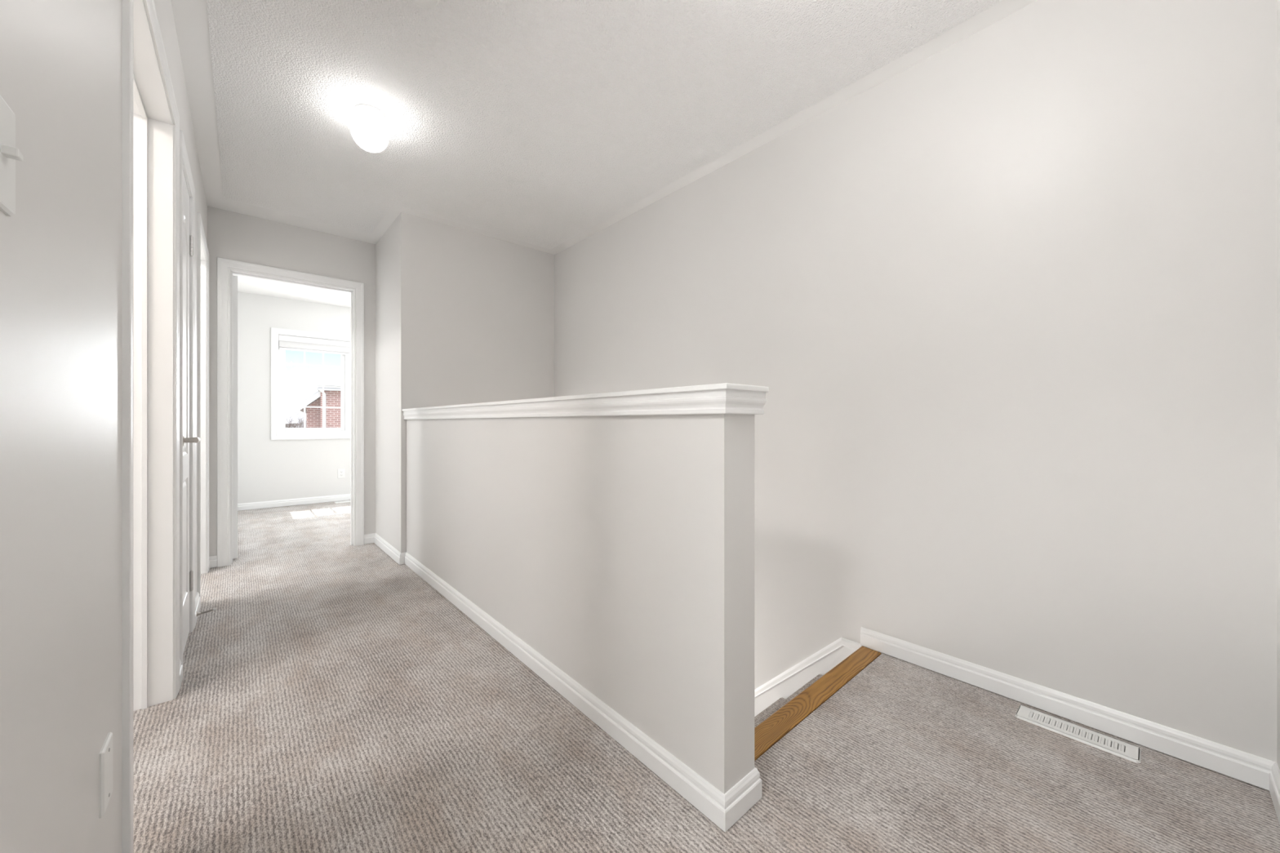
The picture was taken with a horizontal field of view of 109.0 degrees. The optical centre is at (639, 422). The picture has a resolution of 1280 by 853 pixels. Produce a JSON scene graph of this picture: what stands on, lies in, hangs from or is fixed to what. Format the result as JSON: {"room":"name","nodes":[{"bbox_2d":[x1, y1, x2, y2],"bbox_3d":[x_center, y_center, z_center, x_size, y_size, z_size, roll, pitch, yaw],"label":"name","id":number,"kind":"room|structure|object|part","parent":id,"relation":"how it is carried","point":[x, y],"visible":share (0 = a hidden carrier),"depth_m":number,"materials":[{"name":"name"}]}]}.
{"room":"upstairs hallway landing","nodes":[
{"label":"upstairs hallway landing","id":0,"kind":"room"},
{"bbox_2d":[0,0,207,852],"bbox_3d":[-1.539,-0.238,1.393,0.115,2.440,4.557,0,0,-41],"label":"wall","id":1,"kind":"structure","parent":0,"point":[61,60],"depth_m":0.65,"materials":[{"name":"white paint"}]},
{"bbox_2d":[0,94,23,216],"bbox_3d":[-0.661,-0.282,0.477,0.017,0.115,0.070,0,0,-42],"label":"light switch","id":2,"kind":"object","parent":1,"relation":"attached to","point":[9,153],"visible":1,"depth_m":0.48,"materials":[{"name":"white plastic"}]},
{"bbox_3d":[-0.665,-0.282,0.473,0.005,0.115,0.070,0,0,-41],"label":"plate","id":3,"kind":"part","parent":2,"relation":"part of","materials":[{"name":"white plastic"}]},
{"bbox_2d":[98,732,112,818],"bbox_3d":[-0.976,0.642,0.835,0.007,0.115,0.074,0,0,-42],"label":"blank wall plate","id":4,"kind":"object","parent":1,"relation":"attached to","point":[105,755],"visible":1,"depth_m":0.82,"materials":[{"name":"white plastic"}]},
{"bbox_2d":[122,0,179,852],"bbox_3d":[-1.430,-0.070,1.276,0.139,2.104,0.939,0,0,-42],"label":"door frame","id":5,"kind":"structure","parent":1,"relation":"in","point":[150,113],"depth_m":1.56,"materials":[{"name":"white wood"}]},
{"bbox_3d":[-1.442,-0.035,1.266,0.014,2.035,0.801,0,0,-41],"label":"stop moulding","id":6,"kind":"part","parent":5,"relation":"part of","materials":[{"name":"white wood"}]},
{"bbox_2d":[179,659,182,688],"bbox_3d":[-1.728,0.941,1.710,0.015,0.076,0.100,0,0,-42],"label":"baseboard","id":7,"kind":"structure","parent":1,"relation":"attached to","point":[180,665],"depth_m":1.72,"materials":[{"name":"white wood"}]},
{"bbox_2d":[179,129,199,665],"bbox_3d":[-1.981,-0.070,1.941,0.170,2.104,0.575,0,0,-42],"label":"door","id":8,"kind":"structure","parent":1,"relation":"in","point":[188,439],"depth_m":2.05,"materials":[{"name":"white wood"}]},
{"bbox_3d":[-1.846,0.071,1.874,0.056,0.054,0.133,0,0,-42],"label":"handle","id":9,"kind":"part","parent":8,"relation":"part of","materials":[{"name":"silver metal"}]},
{"bbox_2d":[195,591,200,626],"bbox_3d":[-2.248,0.941,2.311,0.014,0.076,0.326,0,0,-41],"label":"baseboard","id":10,"kind":"structure","parent":1,"relation":"attached to","point":[197,599],"depth_m":2.33,"materials":[{"name":"white wood"}]},
{"bbox_2d":[197,212,208,596],"bbox_3d":[-2.655,-0.070,2.693,0.137,2.104,0.781,0,0,-42],"label":"door","id":11,"kind":"structure","parent":1,"relation":"in","point":[202,249],"depth_m":2.96,"materials":[{"name":"white wood"}]},
{"bbox_2d":[196,608,216,616],"bbox_3d":[-2.154,0.942,2.267,0.072,0.024,0.024,0,0,-42],"label":"spring door stop","id":12,"kind":"object","parent":1,"relation":"attached to","point":[213,609],"visible":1,"depth_m":2.26,"materials":[{"name":"grey metal"}]},
{"bbox_2d":[207,205,375,556],"bbox_3d":[-2.531,-0.238,3.480,1.115,2.440,0.115,0,0,-42],"label":"wall","id":13,"kind":"structure","parent":0,"point":[231,235],"depth_m":3.38,"materials":[{"name":"white paint"}]},
{"bbox_2d":[208,555,217,569],"bbox_3d":[-2.874,0.941,3.062,0.049,0.076,0.056,0,0,-42],"label":"baseboard","id":14,"kind":"structure","parent":13,"relation":"attached to","point":[213,559],"depth_m":3.08,"materials":[{"name":"white wood"}]},
{"bbox_2d":[217,257,364,567],"bbox_3d":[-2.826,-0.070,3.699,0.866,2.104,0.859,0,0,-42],"label":"door frame","id":15,"kind":"structure","parent":13,"relation":"in","point":[227,282],"depth_m":3.25,"materials":[{"name":"white wood"}]},
{"bbox_2d":[237,291,350,511],"bbox_3d":[-3.360,-0.113,6.167,3.660,2.690,0.160,0,0,-42],"label":"wall","id":16,"kind":"structure","parent":0,"point":[268,469],"depth_m":5.26,"materials":[{"name":"white paint"}]},
{"bbox_2d":[237,493,350,511],"bbox_3d":[-2.504,0.941,5.199,3.460,0.076,2.424,0,0,-42],"label":"baseboard","id":17,"kind":"structure","parent":16,"relation":"attached to","point":[245,506],"depth_m":5.38,"materials":[{"name":"white wood"}]},
{"bbox_2d":[271,327,350,439],"bbox_3d":[-3.723,-0.448,5.825,1.545,1.298,0.161,0,0,-42],"label":"window","id":18,"kind":"structure","parent":16,"relation":"attached to","point":[279,431],"depth_m":5.49,"materials":[{"name":"white plastic"}]},
{"bbox_3d":[-4.017,-0.448,5.619,0.642,1.106,0.040,0,0,-42],"label":"sash","id":19,"kind":"part","parent":18,"relation":"part of","materials":[{"name":"white plastic"}]},
{"bbox_2d":[278,334,350,355],"bbox_3d":[-3.705,-0.725,5.804,1.405,0.604,0.050,0,0,-42],"label":"window blind","id":20,"kind":"object","parent":16,"relation":"attached to","point":[286,342],"visible":0.62,"depth_m":5.55,"materials":[{"name":"white plastic"}]},
{"bbox_3d":[-3.709,-0.872,5.809,1.393,0.022,0.038,0,0,-42],"label":"rail","id":21,"kind":"part","parent":20,"relation":"part of","materials":[{"name":"white plastic"}]},
{"bbox_2d":[337,468,345,478],"bbox_3d":[-3.743,0.639,5.716,0.078,0.118,0.007,0,0,-42],"label":"wall outlet","id":22,"kind":"object","parent":16,"relation":"attached to","point":[341,472],"visible":1,"depth_m":5.72,"materials":[{"name":"white plastic"}]},
{"bbox_2d":[396,212,554,553],"bbox_3d":[-1.236,1.137,3.602,1.217,5.190,0.115,0,0,-42],"label":"wall","id":23,"kind":"structure","parent":0,"point":[475,312],"depth_m":3.45,"materials":[{"name":"white paint"}]},
{"bbox_2d":[375,217,754,794],"bbox_3d":[-0.931,1.137,2.461,0.161,5.190,3.532,0,0,-42],"label":"wall","id":24,"kind":"structure","parent":0,"point":[620,549],"depth_m":1.45,"materials":[{"name":"white paint"}]},
{"bbox_2d":[364,533,761,832],"bbox_3d":[-0.952,0.941,2.433,0.156,0.076,3.552,0,0,-43],"label":"baseboard","id":25,"kind":"structure","parent":24,"relation":"attached to","point":[726,810],"depth_m":1.40,"materials":[{"name":"white wood"}]},
{"bbox_2d":[402,382,768,419],"bbox_3d":[-0.657,-0.050,2.177,0.169,0.058,2.786,0,0,-42],"label":"trim","id":26,"kind":"structure","parent":24,"relation":"on","point":[717,401],"depth_m":1.36,"materials":[{"name":"white wood"}]},
{"bbox_2d":[170,0,1036,307],"bbox_3d":[-1.666,-1.532,2.939,5.600,0.153,7.239,0,0,-42],"label":"ceiling","id":27,"kind":"structure","parent":0,"point":[544,126],"depth_m":2.01,"materials":[{"name":"white paint"}]},
{"bbox_2d":[350,103,388,152],"bbox_3d":[-1.268,-1.368,2.143,0.156,0.174,0.156,0,0,-42],"label":"ceiling light","id":28,"kind":"object","parent":27,"relation":"attached to","point":[368,130],"visible":1,"depth_m":2.10,"materials":[{"name":"white glass"}]},
{"bbox_2d":[133,500,1279,852],"bbox_3d":[-1.636,1.107,2.860,5.540,0.250,7.079,0,0,-42],"label":"floor","id":29,"kind":"structure","parent":0,"point":[331,699],"depth_m":1.33,"materials":[{"name":"carpet"}]},
{"bbox_2d":[333,500,350,503],"bbox_3d":[-3.620,0.978,5.676,0.300,0.008,0.100,0,0,-42],"label":"floor vent","id":30,"kind":"object","parent":29,"relation":"in","point":[345,500],"visible":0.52,"depth_m":5.63,"materials":[{"name":"white metal"}]},
{"bbox_2d":[1014,704,1141,763],"bbox_3d":[1.377,0.978,1.445,0.089,0.008,0.284,0,0,-42],"label":"floor vent","id":31,"kind":"object","parent":29,"relation":"in","point":[1131,753],"visible":1,"depth_m":1.43,"materials":[{"name":"white metal"}]},
{"bbox_2d":[554,0,1276,762],"bbox_3d":[0.489,1.137,2.676,0.140,5.190,3.788,0,0,-42],"label":"wall","id":32,"kind":"structure","parent":0,"point":[1005,306],"depth_m":1.62,"materials":[{"name":"white paint"}]},
{"bbox_2d":[1276,0,1279,769],"bbox_3d":[0.223,-0.113,-0.169,4.310,2.690,0.120,0,0,-42],"label":"wall","id":33,"kind":"structure","parent":0,"point":[1277,1],"depth_m":1.19,"materials":[{"name":"white paint"}]},
{"bbox_2d":[860,626,1279,824],"bbox_3d":[0.486,0.941,0.863,2.268,0.076,1.075,0,0,-42],"label":"baseboard","id":34,"kind":"structure","parent":33,"relation":"attached to","point":[1244,766],"depth_m":1.45,"materials":[{"name":"white wood"}]},
{"bbox_3d":[-0.207,3.782,2.571,1.322,0.100,3.024,0,0,-42],"label":"floor","id":35,"kind":"structure","parent":0,"visible":0},
{"bbox_2d":[754,637,880,761],"bbox_3d":[-0.224,2.399,2.581,1.054,2.840,2.683,0,0,-42],"label":"staircase","id":36,"kind":"structure","parent":35,"relation":"on","point":[784,701],"depth_m":1.89,"materials":[{"name":"brown wood"}]},
{"label":"outside","id":37,"kind":"structure","parent":0,"visible":0},
{"bbox_3d":[-24.706,3.982,43.010,100.000,0.200,82.835,0,0,-42],"label":"ground","id":38,"kind":"structure","parent":37,"visible":0},
{"bbox_2d":[285,404,306,427],"bbox_3d":[-28.144,1.332,29.843,11.400,5.100,9.000,0,0,-42],"label":"house","id":39,"kind":"structure","parent":38,"relation":"on","point":[290,411],"depth_m":30.22,"materials":[{"name":"grey"}]},
{"bbox_2d":[285,412,306,427],"bbox_3d":[-19.183,1.441,25.474,4.662,4.889,3.606,0,0,-34],"label":"bare tree","id":40,"kind":"object","parent":38,"relation":"on","point":[301,420],"visible":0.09,"depth_m":25.24,"materials":[{"name":"grey plant"}]},
{"bbox_2d":[299,376,340,427],"bbox_3d":[-10.470,-0.604,22.663,10.120,8.971,8.730,0,0,-34],"label":"brick house","id":41,"kind":"structure","parent":38,"relation":"on","point":[331,395],"depth_m":17.15,"materials":[{"name":"red brick"}]}
]}

